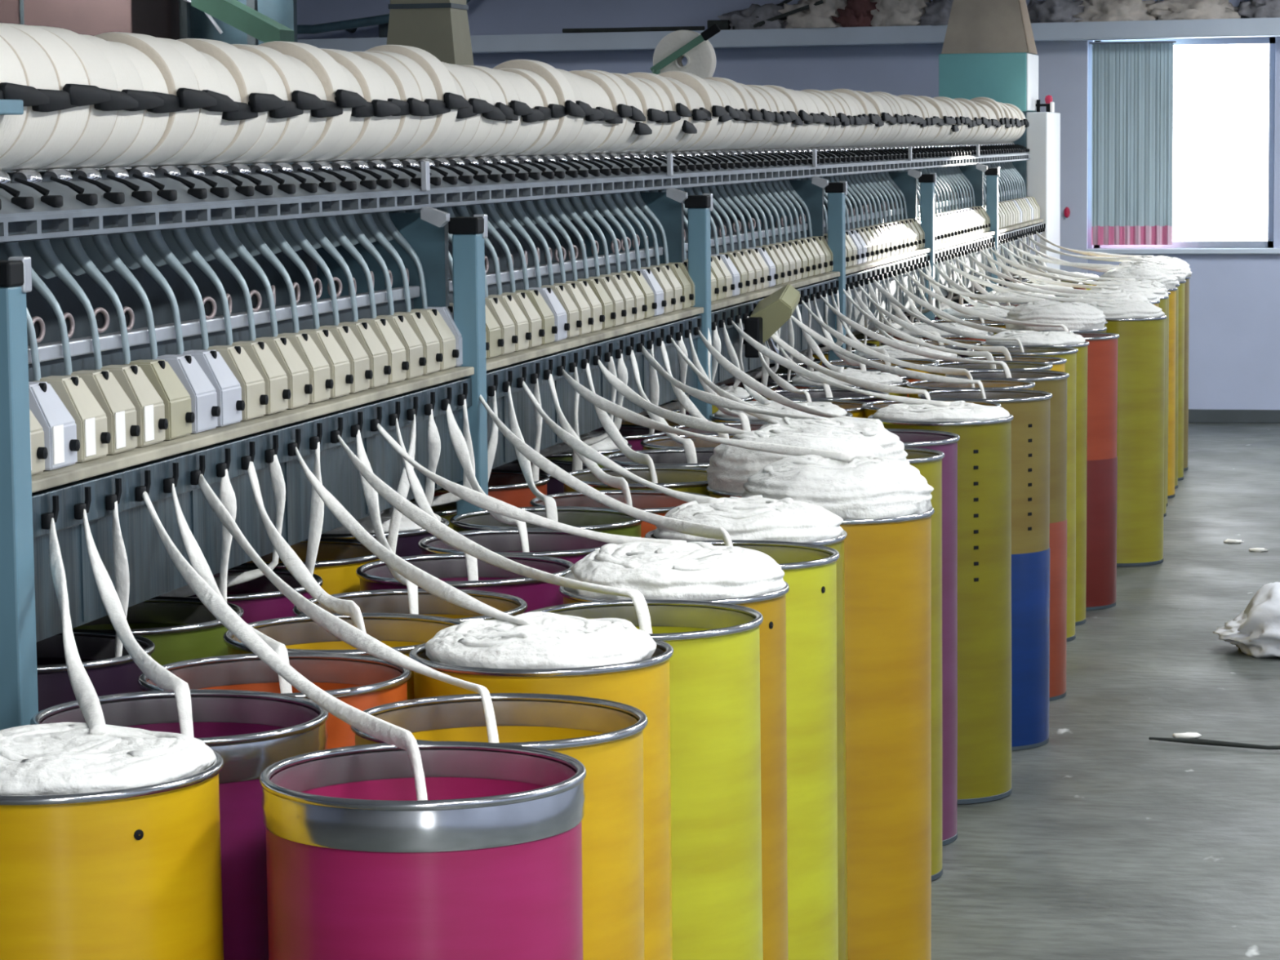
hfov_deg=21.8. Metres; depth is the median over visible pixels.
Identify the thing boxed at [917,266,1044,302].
cotton sliver
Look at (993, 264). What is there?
cotton sliver
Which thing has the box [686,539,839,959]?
can
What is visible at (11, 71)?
package
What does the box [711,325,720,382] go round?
cotton sliver
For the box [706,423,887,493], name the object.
coil
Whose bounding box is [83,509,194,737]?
cotton sliver
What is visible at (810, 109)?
package
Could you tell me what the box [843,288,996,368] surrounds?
cotton sliver
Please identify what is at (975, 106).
package
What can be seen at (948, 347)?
can
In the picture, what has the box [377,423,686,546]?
cotton sliver
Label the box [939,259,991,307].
cotton sliver
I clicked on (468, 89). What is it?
package
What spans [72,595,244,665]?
can
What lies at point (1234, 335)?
wall
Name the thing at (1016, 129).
package
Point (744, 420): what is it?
cotton sliver
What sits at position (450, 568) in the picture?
can
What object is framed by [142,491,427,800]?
cotton sliver
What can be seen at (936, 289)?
cotton sliver
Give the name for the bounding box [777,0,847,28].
bundle
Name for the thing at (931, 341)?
can
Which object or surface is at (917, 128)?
package
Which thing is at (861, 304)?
cotton sliver
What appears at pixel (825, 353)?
can
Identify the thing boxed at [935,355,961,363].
can
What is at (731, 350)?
cotton sliver
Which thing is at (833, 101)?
package
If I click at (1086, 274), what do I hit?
coil
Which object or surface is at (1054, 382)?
can
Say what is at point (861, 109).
package
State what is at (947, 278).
cotton sliver
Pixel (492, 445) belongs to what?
cotton sliver
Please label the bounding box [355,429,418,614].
cotton sliver
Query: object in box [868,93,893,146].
package
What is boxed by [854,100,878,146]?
package
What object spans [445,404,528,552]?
cotton sliver
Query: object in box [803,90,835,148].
package
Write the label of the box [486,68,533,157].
package
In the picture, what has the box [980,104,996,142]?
package
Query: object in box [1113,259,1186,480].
can
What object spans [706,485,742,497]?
can
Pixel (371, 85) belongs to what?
package
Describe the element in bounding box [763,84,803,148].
package
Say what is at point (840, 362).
can
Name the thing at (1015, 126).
package
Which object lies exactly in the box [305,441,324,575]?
cotton sliver
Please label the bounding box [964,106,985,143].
package
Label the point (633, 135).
package
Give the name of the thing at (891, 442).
coil
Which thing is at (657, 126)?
package
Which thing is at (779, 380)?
cotton sliver
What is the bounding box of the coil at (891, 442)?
[757,416,909,463]
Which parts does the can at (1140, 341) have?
sliver coil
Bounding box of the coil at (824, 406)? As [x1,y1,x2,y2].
[714,400,847,420]
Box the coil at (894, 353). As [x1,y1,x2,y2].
[853,345,956,359]
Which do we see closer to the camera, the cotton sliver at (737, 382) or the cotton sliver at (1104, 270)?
the cotton sliver at (737, 382)
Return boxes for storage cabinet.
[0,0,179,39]
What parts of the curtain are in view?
rod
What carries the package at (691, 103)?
on the machine
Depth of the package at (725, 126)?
10.31 m
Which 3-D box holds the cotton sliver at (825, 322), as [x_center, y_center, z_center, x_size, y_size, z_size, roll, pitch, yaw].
[0.633,-0.547,11.650,0.068,0.227,0.229,-3,6,-21]
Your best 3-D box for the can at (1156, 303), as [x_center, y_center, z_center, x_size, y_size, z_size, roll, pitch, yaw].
[2.256,-0.316,15.734,0.408,1.070,0.408,2,6,21]
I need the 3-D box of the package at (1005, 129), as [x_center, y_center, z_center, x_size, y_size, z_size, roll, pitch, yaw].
[1.900,-1.947,18.159,0.212,0.208,0.133,1,6,15]
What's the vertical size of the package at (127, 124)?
0.220 m
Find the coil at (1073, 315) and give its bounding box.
[1004,300,1106,331]
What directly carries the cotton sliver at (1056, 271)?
on the coil at (1139, 281)
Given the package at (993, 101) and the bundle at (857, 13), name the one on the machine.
the package at (993, 101)
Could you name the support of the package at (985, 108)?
on the machine
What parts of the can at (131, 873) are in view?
sliver coil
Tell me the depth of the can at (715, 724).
5.36 m
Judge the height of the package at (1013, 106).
0.224 m
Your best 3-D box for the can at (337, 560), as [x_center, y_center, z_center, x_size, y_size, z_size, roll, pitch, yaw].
[-0.683,0.665,6.482,0.408,1.066,0.408,-3,6,-23]
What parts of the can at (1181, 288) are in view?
sliver coil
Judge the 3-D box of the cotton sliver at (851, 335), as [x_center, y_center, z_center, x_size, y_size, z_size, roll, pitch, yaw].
[0.772,-0.442,11.576,0.279,0.424,0.023,5,8,43]
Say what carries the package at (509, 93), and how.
on the machine
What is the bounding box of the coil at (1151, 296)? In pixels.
[1093,288,1159,302]
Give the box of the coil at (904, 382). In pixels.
[786,367,909,396]
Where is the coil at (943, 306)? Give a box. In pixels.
[916,300,951,310]
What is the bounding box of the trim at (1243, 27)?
[297,17,1279,53]
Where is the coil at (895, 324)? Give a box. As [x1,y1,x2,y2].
[854,319,902,331]
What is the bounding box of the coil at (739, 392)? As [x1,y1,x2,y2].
[673,383,750,400]
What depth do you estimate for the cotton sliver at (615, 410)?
7.44 m
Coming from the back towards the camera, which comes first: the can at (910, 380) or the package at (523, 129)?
the can at (910, 380)
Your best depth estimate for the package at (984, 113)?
17.28 m
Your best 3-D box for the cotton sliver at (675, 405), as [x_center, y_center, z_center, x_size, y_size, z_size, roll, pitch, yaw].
[-0.089,-0.206,9.553,0.602,0.462,0.023,0,6,9]
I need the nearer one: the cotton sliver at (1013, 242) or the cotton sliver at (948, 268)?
the cotton sliver at (948, 268)
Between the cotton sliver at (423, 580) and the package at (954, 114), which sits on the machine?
the package at (954, 114)
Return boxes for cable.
[562,19,730,32]
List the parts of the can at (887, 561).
sliver coil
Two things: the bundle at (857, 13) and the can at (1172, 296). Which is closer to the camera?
the can at (1172, 296)
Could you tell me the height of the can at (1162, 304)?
1.130 m
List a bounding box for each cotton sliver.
[48,517,106,735]
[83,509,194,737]
[111,501,129,657]
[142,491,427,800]
[158,454,285,597]
[171,483,292,693]
[198,474,499,742]
[216,469,236,619]
[247,461,366,633]
[295,446,536,625]
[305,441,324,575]
[337,434,652,634]
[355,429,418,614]
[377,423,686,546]
[386,413,416,553]
[395,417,478,581]
[411,399,475,506]
[417,408,440,506]
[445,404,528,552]
[479,395,733,546]
[487,391,497,480]
[507,385,557,521]
[522,381,724,503]
[531,377,542,481]
[539,356,617,457]
[548,373,632,506]
[562,368,855,461]
[572,366,582,471]
[585,363,657,483]
[598,359,748,434]
[613,353,627,430]
[630,350,697,463]
[637,328,711,416]
[641,345,831,421]
[648,344,659,434]
[660,341,728,444]
[671,337,781,421]
[677,336,688,425]
[688,333,751,431]
[698,329,884,427]
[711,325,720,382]
[715,328,780,384]
[723,323,771,404]
[731,320,950,406]
[732,318,744,389]
[746,315,811,402]
[761,342,768,386]
[770,333,930,399]
[773,330,832,397]
[786,317,794,380]
[791,315,986,398]
[795,305,844,372]
[800,289,843,354]
[800,293,828,354]
[801,300,974,387]
[806,298,813,371]
[813,297,866,370]
[820,294,1011,377]
[831,291,890,365]
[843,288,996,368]
[845,275,891,337]
[845,286,852,352]
[853,284,919,346]
[858,283,1012,360]
[861,282,868,344]
[866,280,924,342]
[873,279,1024,352]
[877,278,885,346]
[882,277,943,345]
[886,262,933,319]
[891,272,898,323]
[891,274,1026,333]
[899,271,932,323]
[905,270,1069,332]
[907,271,915,323]
[912,267,953,321]
[916,268,924,321]
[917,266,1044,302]
[924,264,984,323]
[933,262,1013,311]
[934,261,940,319]
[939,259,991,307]
[943,258,1115,302]
[945,257,952,300]
[950,257,999,305]
[951,253,966,300]
[954,255,1116,297]
[955,255,963,304]
[960,253,1010,306]
[967,252,1105,293]
[968,251,974,300]
[973,251,1008,293]
[978,244,993,284]
[979,248,1118,288]
[980,249,1000,287]
[981,247,986,294]
[984,246,1026,291]
[988,245,1125,285]
[993,244,1038,288]
[999,242,1135,280]
[1000,245,1005,286]
[1004,240,1046,284]
[1007,240,1131,268]
[1008,240,1013,282]
[1012,235,1027,275]
[1012,239,1052,279]
[1017,237,1113,272]
[1018,238,1022,280]
[1022,235,1060,281]
[1026,234,1031,272]
[1026,234,1144,262]
[1031,233,1053,273]
[1035,231,1153,257]
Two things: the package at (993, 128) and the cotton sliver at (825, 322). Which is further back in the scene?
the package at (993, 128)
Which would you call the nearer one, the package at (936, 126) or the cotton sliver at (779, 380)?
the cotton sliver at (779, 380)
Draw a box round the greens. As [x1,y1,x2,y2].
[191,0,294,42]
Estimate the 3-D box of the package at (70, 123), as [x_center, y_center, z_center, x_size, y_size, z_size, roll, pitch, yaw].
[-0.985,-0.597,5.179,0.231,0.228,0.132,1,6,14]
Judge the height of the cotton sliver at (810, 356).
0.474 m
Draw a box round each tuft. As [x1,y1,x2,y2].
[1173,732,1201,738]
[1223,538,1243,543]
[1248,547,1268,551]
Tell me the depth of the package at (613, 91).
8.84 m
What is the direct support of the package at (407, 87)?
on the machine
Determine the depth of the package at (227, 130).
5.89 m
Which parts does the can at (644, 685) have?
sliver coil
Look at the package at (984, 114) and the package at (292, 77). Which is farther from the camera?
the package at (984, 114)
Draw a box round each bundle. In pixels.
[717,3,787,29]
[732,0,823,29]
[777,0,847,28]
[831,0,879,26]
[870,0,930,26]
[917,0,953,25]
[1026,0,1084,22]
[1073,0,1158,22]
[1146,0,1240,20]
[1236,0,1279,18]
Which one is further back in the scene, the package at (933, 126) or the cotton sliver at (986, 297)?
the package at (933, 126)
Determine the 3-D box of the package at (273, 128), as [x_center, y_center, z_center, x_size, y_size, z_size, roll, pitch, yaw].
[-0.770,-0.692,6.141,0.219,0.216,0.132,1,6,14]
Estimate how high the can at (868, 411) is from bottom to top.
1.070 m
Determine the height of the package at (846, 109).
0.212 m
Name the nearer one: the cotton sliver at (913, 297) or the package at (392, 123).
the package at (392, 123)
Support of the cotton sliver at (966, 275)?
on the can at (1140, 341)
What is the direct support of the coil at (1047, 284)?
on the can
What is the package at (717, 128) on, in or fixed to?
on the machine
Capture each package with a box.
[0,22,89,170]
[0,23,59,170]
[0,36,27,156]
[30,25,118,169]
[63,34,143,168]
[92,40,168,168]
[94,31,199,167]
[147,37,222,166]
[173,50,240,166]
[177,38,267,165]
[221,48,287,164]
[231,44,311,164]
[257,40,351,163]
[264,53,326,163]
[306,62,364,162]
[319,48,387,161]
[344,57,400,161]
[348,51,421,160]
[364,44,457,159]
[367,50,437,159]
[412,74,466,159]
[429,62,480,159]
[443,63,493,158]
[458,66,506,158]
[461,65,520,157]
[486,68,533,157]
[493,59,575,155]
[498,67,559,156]
[499,71,544,156]
[538,69,583,155]
[549,68,595,155]
[561,73,603,155]
[568,70,626,154]
[573,77,613,155]
[585,69,636,154]
[604,86,643,153]
[610,72,655,153]
[626,71,684,152]
[626,80,662,153]
[634,77,672,152]
[653,30,716,78]
[653,91,688,152]
[656,76,698,152]
[657,71,718,151]
[669,83,706,151]
[688,88,722,151]
[694,79,731,151]
[702,78,738,151]
[705,76,754,150]
[711,80,745,151]
[725,95,757,150]
[731,82,765,150]
[741,90,770,150]
[746,84,785,149]
[747,85,777,149]
[758,84,791,149]
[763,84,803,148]
[767,90,795,149]
[774,89,808,149]
[785,88,813,148]
[790,90,818,148]
[797,90,824,148]
[801,88,840,147]
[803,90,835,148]
[804,92,829,147]
[818,97,844,147]
[822,90,856,146]
[825,92,850,147]
[831,88,872,146]
[831,92,860,147]
[839,92,865,146]
[848,97,875,146]
[854,90,884,146]
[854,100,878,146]
[860,93,888,146]
[867,92,902,146]
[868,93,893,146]
[870,93,897,146]
[872,91,906,146]
[886,94,913,146]
[887,97,909,145]
[890,98,915,146]
[897,94,932,145]
[897,98,919,145]
[898,96,928,145]
[901,99,923,145]
[913,97,935,145]
[917,95,946,144]
[917,103,940,145]
[918,102,937,144]
[928,102,948,144]
[930,98,951,144]
[933,96,965,144]
[933,97,961,144]
[933,102,954,144]
[937,101,957,144]
[948,98,968,143]
[951,113,968,143]
[953,97,982,143]
[955,104,972,143]
[956,100,976,143]
[960,103,977,143]
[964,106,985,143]
[968,114,986,143]
[969,97,1005,142]
[969,105,988,143]
[972,99,1001,142]
[972,101,992,143]
[974,103,994,143]
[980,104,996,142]
[987,127,1004,142]
[990,115,1006,142]
[992,102,1011,142]
[995,127,1011,142]
[996,102,1015,142]
[999,126,1016,142]
[1000,110,1018,142]
[1003,102,1025,142]
[1003,106,1021,142]
[1011,111,1026,142]
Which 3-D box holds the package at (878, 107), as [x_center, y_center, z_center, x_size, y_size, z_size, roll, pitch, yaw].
[0.884,-1.479,13.592,0.231,0.228,0.132,1,6,14]
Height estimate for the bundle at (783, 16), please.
0.350 m
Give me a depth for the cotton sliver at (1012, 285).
14.92 m
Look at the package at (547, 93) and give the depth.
8.13 m
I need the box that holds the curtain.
[1088,40,1176,244]
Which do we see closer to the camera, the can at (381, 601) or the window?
the can at (381, 601)
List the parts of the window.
sill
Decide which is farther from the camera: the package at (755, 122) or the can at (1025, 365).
the can at (1025, 365)
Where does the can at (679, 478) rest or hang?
on the floor
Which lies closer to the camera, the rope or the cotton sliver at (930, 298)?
the rope
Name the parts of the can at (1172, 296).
sliver coil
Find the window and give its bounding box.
[1085,36,1279,253]
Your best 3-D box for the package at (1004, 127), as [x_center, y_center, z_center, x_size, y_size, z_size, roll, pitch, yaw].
[1.873,-1.939,18.039,0.219,0.216,0.132,1,6,14]
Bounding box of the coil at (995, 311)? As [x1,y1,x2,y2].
[942,306,1014,317]
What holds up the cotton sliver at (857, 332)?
hanging from the machine
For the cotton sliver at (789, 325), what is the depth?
10.84 m
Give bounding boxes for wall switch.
[1063,206,1070,217]
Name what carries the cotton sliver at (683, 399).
hanging from the machine
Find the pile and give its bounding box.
[1213,582,1279,657]
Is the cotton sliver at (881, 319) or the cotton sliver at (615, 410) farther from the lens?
the cotton sliver at (881, 319)
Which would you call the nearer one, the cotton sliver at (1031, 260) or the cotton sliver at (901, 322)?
the cotton sliver at (901, 322)
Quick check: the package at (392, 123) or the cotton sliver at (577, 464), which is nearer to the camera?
the package at (392, 123)
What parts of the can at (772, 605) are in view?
sliver coil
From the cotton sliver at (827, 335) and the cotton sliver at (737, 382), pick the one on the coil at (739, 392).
the cotton sliver at (737, 382)
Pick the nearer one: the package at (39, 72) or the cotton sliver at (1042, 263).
the package at (39, 72)
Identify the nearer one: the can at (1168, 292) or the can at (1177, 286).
the can at (1168, 292)
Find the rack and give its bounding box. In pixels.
[178,0,297,45]
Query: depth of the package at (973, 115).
16.66 m
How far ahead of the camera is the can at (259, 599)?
5.88 m
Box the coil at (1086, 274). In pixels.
[1044,271,1098,279]
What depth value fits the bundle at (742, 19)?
21.50 m
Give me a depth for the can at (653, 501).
7.50 m
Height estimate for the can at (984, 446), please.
1.105 m
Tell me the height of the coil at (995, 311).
0.078 m
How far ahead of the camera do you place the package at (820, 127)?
12.12 m
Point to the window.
(1216, 246)
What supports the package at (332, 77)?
on the machine
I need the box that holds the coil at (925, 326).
[897,322,987,335]
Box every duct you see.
[382,0,477,161]
[941,0,1037,54]
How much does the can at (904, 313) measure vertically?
1.064 m
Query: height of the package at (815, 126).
0.212 m
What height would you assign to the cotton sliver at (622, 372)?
0.216 m
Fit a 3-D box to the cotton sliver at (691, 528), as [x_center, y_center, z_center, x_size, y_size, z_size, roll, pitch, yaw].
[-0.078,0.069,6.674,0.028,0.429,1.012,-4,7,-31]
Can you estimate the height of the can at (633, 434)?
1.074 m
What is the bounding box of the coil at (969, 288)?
[967,286,977,291]
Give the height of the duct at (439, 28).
1.900 m
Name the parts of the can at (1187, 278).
sliver coil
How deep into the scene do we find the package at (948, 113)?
15.72 m
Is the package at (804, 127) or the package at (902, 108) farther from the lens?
the package at (902, 108)
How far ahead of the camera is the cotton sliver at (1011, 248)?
17.34 m
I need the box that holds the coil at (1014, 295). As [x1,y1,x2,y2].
[977,290,1056,302]
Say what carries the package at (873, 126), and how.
on the machine
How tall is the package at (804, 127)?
0.216 m
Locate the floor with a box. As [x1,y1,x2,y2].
[930,422,1279,959]
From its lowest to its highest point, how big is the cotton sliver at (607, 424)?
0.427 m
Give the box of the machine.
[0,23,1060,729]
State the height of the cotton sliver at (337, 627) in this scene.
0.436 m
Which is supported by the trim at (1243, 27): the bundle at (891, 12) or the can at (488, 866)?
the bundle at (891, 12)
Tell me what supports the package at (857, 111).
on the machine
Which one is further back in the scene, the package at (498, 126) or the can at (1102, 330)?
the can at (1102, 330)
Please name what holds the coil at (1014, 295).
on the can
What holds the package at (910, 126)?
on the machine
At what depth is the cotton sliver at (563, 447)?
8.29 m
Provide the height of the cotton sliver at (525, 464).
0.434 m
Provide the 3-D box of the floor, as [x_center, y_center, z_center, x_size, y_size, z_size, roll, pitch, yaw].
[-1.010,1.055,8.933,12.600,0.200,27.100,1,6,12]
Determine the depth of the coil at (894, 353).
11.79 m
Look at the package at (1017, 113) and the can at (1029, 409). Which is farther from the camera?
the package at (1017, 113)
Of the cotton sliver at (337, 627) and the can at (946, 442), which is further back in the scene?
the can at (946, 442)
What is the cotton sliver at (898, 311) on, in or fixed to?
hanging from the machine
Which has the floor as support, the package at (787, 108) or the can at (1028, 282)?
the can at (1028, 282)
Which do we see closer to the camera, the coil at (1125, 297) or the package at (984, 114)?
the coil at (1125, 297)
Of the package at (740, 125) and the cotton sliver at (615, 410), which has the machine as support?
the package at (740, 125)
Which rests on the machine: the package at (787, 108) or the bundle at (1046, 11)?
the package at (787, 108)
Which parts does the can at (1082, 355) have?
sliver coil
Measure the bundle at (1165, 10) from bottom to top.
0.207 m
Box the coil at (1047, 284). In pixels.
[1006,282,1073,292]
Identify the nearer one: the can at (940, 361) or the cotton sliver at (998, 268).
the can at (940, 361)
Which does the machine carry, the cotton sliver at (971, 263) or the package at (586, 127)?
the package at (586, 127)
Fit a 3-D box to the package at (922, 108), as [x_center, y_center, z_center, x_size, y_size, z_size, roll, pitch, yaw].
[1.180,-1.613,14.914,0.222,0.220,0.132,1,6,14]
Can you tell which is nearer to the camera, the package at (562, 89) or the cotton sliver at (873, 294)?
the package at (562, 89)
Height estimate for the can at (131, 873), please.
1.108 m
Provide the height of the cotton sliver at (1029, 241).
0.226 m
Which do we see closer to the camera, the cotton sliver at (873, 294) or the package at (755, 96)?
the package at (755, 96)
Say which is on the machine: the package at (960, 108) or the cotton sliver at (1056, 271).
the package at (960, 108)
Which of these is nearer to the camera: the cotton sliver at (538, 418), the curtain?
the cotton sliver at (538, 418)
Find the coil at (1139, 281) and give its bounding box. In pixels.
[1096,279,1168,292]
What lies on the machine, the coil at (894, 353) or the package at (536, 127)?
the package at (536, 127)
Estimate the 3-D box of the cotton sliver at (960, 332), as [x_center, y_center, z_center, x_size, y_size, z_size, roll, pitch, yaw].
[1.158,-0.529,12.405,0.711,0.431,0.023,4,8,40]
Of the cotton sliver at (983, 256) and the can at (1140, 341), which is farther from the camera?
the cotton sliver at (983, 256)
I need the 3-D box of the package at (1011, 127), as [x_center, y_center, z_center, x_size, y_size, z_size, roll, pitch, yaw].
[1.953,-1.973,18.400,0.210,0.208,0.132,1,6,14]
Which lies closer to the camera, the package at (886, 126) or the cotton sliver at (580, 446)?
the cotton sliver at (580, 446)
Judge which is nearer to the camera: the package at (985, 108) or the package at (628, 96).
the package at (628, 96)
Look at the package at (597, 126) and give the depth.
8.64 m
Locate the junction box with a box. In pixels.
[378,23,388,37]
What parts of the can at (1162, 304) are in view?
sliver coil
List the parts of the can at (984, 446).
sliver coil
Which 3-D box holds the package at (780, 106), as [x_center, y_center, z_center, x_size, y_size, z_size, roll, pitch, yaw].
[0.380,-1.235,11.308,0.223,0.220,0.132,1,6,14]
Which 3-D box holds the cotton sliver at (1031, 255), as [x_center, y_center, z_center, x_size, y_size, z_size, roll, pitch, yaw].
[2.201,-1.161,17.062,0.653,0.144,0.024,2,6,21]
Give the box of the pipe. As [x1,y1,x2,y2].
[297,0,470,34]
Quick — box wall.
[296,0,1279,409]
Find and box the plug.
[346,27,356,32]
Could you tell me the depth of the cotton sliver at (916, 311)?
13.28 m
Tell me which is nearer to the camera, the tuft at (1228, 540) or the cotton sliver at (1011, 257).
the tuft at (1228, 540)
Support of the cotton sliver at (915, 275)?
hanging from the machine
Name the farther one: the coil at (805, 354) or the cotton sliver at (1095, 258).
the cotton sliver at (1095, 258)
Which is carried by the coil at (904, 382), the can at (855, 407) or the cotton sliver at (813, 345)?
the cotton sliver at (813, 345)
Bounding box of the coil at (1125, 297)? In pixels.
[1074,295,1144,302]
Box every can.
[0,722,223,959]
[30,688,328,959]
[36,629,155,711]
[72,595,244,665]
[137,652,411,749]
[185,566,323,623]
[222,613,463,699]
[236,537,380,595]
[258,741,586,959]
[292,588,527,621]
[320,504,449,556]
[349,693,648,959]
[355,552,573,613]
[408,496,456,528]
[408,611,674,959]
[417,528,609,564]
[433,469,550,506]
[449,506,643,537]
[492,459,588,494]
[525,599,763,959]
[529,489,710,537]
[545,431,631,467]
[559,541,789,959]
[563,466,709,496]
[592,424,666,450]
[605,448,714,467]
[621,416,679,435]
[640,433,735,449]
[644,400,689,416]
[644,494,847,959]
[672,422,768,435]
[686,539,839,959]
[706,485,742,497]
[709,412,853,422]
[711,395,754,413]
[725,381,777,400]
[741,454,934,959]
[745,364,816,376]
[755,374,794,390]
[759,388,888,402]
[768,358,821,366]
[791,399,874,417]
[812,345,857,366]
[814,368,919,397]
[817,342,876,346]
[821,358,939,380]
[853,333,893,346]
[862,398,1001,418]
[867,400,1013,804]
[880,338,983,346]
[885,428,959,845]
[893,331,994,341]
[903,311,936,321]
[904,446,944,880]
[906,378,1035,398]
[917,388,1052,751]
[932,318,1005,328]
[933,360,1053,376]
[935,315,1006,319]
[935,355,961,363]
[943,346,975,357]
[944,293,982,299]
[945,368,1069,701]
[953,301,969,304]
[961,302,1025,306]
[961,355,1066,372]
[966,345,1078,641]
[981,330,1089,625]
[1004,277,1027,283]
[1006,326,1106,332]
[1017,280,1092,289]
[1069,331,1119,610]
[1072,284,1086,289]
[1085,299,1166,566]
[1090,283,1168,516]
[1097,266,1177,498]
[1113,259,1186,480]
[1119,255,1191,471]
[1150,300,1159,306]
[1165,291,1170,506]
[1174,284,1179,488]
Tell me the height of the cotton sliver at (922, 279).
0.473 m
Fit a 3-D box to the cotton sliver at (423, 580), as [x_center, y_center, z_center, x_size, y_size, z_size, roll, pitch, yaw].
[-0.387,0.086,5.506,0.028,0.218,0.895,-4,7,-29]
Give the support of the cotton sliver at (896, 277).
on the coil at (895, 324)
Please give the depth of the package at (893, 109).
13.91 m
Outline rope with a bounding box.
[1148,737,1279,749]
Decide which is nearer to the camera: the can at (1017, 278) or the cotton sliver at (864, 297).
the cotton sliver at (864, 297)
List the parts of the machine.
cradle arm, arm, lever, post, cradle arm, label plate, lever, knob, cradle arm, label plate, lever, knob, cradle arm, label plate, lever, knob, cradle arm, label plate, lever, knob, cradle arm, label plate, lever, knob, cradle arm, lever, knob, cradle arm, lever, knob, cradle arm, lever, knob, cradle arm, panel, feed rail, lever, knob, cradle arm, lever, knob, cradle arm, lever, knob, cradle arm, lever, knob, cradle arm, lever, knob, cradle arm, lever, cradle arm, knob, lever, knob, cradle arm, lever, cradle arm, knob, lever, knob, cradle arm, lever, knob, cradle arm, lever, knob, lever, cradle arm, cradle arm, post, lever, cradle arm, lever, cradle arm, knob, lever, cradle arm, lever, slotted rail, cradle arm, lever, cradle arm, lever, cradle arm, lever, cradle arm, lever, lever, cradle arm, cradle arm, lever, panel, feed rail, cradle arm, lever, cradle arm, lever, cradle arm, lever, cradle arm, lever, cradle arm, lever, cradle arm, lever, lever, cradle arm, cradle arm, lever, cradle arm, lever, raised arm, cradle arm, lever, cradle arm, lever, lever, post, cradle arm, cradle arm, lever, lever, cradle arm, lever, cradle arm, lever, cradle arm, lever, cradle arm, lever, cradle arm, lever, cradle arm, lever, cradle arm, lever, cradle arm, cradle arm, lever, panel, lid, feed rail, lever, cradle arm, lever, cradle arm, lever, cradle arm, lever, cradle arm, lever, cradle arm, cradle arm, lever, lever, cradle arm, lever, cradle arm, cradle arm, lever, cradle arm, lever, post, lever, cradle arm, lever, cradle arm, lever, cradle arm, cradle arm, lever, lever, cradle arm, lever, cradle arm, lever, cradle arm, lever, cradle arm, lever, cradle arm, lever, cradle arm, lever, cradle arm, panel, lever, feed rail, cradle arm, lever, cradle arm, lever, cradle arm, lever, cradle arm, lever, cradle arm, lever, cradle arm, lever, cradle arm, lever, cradle arm, lever, cradle arm, lever, cradle arm, post, lever, cradle arm, lever, cradle arm, lever, cradle arm, lever, cradle arm, lever, lever, cradle arm, lever, lever, cradle arm, lever, cradle arm, lever, cradle arm, lever, cradle arm, panel, lever, feed rail, lever, cradle arm, lever, cradle arm, cradle arm, post, panel, feed rail, panel, frame, bracket plate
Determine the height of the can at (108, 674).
1.073 m
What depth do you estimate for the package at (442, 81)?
7.16 m
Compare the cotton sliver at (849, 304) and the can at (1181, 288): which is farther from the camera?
the can at (1181, 288)
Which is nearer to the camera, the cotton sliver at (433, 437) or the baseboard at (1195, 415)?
the cotton sliver at (433, 437)
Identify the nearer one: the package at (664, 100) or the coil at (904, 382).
the package at (664, 100)
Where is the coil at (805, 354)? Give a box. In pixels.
[768,351,813,364]
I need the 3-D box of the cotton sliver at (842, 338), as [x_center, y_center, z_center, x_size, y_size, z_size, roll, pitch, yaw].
[0.805,-0.361,10.797,0.024,0.430,0.764,-6,8,-44]
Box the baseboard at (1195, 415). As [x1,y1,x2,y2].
[1188,408,1279,423]
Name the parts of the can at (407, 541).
sliver coil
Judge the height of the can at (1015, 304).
1.076 m
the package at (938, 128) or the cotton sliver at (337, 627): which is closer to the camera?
the cotton sliver at (337, 627)
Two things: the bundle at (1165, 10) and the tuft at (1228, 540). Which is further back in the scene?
the bundle at (1165, 10)
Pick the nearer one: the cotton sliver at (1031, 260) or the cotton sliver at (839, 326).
the cotton sliver at (839, 326)
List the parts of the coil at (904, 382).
sliver coil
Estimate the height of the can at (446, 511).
1.058 m
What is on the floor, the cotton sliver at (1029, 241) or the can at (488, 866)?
the can at (488, 866)
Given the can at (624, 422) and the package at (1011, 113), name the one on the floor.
the can at (624, 422)
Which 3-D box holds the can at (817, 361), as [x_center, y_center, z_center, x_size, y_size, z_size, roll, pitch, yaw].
[0.449,0.098,11.927,0.408,1.061,0.408,-3,6,-22]
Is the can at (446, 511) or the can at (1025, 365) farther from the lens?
the can at (1025, 365)
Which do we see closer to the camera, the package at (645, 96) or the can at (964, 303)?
the package at (645, 96)
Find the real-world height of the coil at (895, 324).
0.070 m
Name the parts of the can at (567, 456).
sliver coil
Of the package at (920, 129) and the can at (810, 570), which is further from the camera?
the package at (920, 129)
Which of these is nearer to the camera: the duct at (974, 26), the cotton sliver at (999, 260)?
the cotton sliver at (999, 260)
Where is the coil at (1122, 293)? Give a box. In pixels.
[1071,290,1148,302]
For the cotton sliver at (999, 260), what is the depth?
16.56 m
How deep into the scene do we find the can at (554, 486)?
8.23 m
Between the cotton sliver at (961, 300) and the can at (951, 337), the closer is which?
the can at (951, 337)
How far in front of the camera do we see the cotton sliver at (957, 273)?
14.88 m
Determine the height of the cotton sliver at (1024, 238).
0.461 m
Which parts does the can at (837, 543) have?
sliver coil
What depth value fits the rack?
15.50 m
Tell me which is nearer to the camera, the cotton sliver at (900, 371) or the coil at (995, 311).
the cotton sliver at (900, 371)
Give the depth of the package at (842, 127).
12.62 m

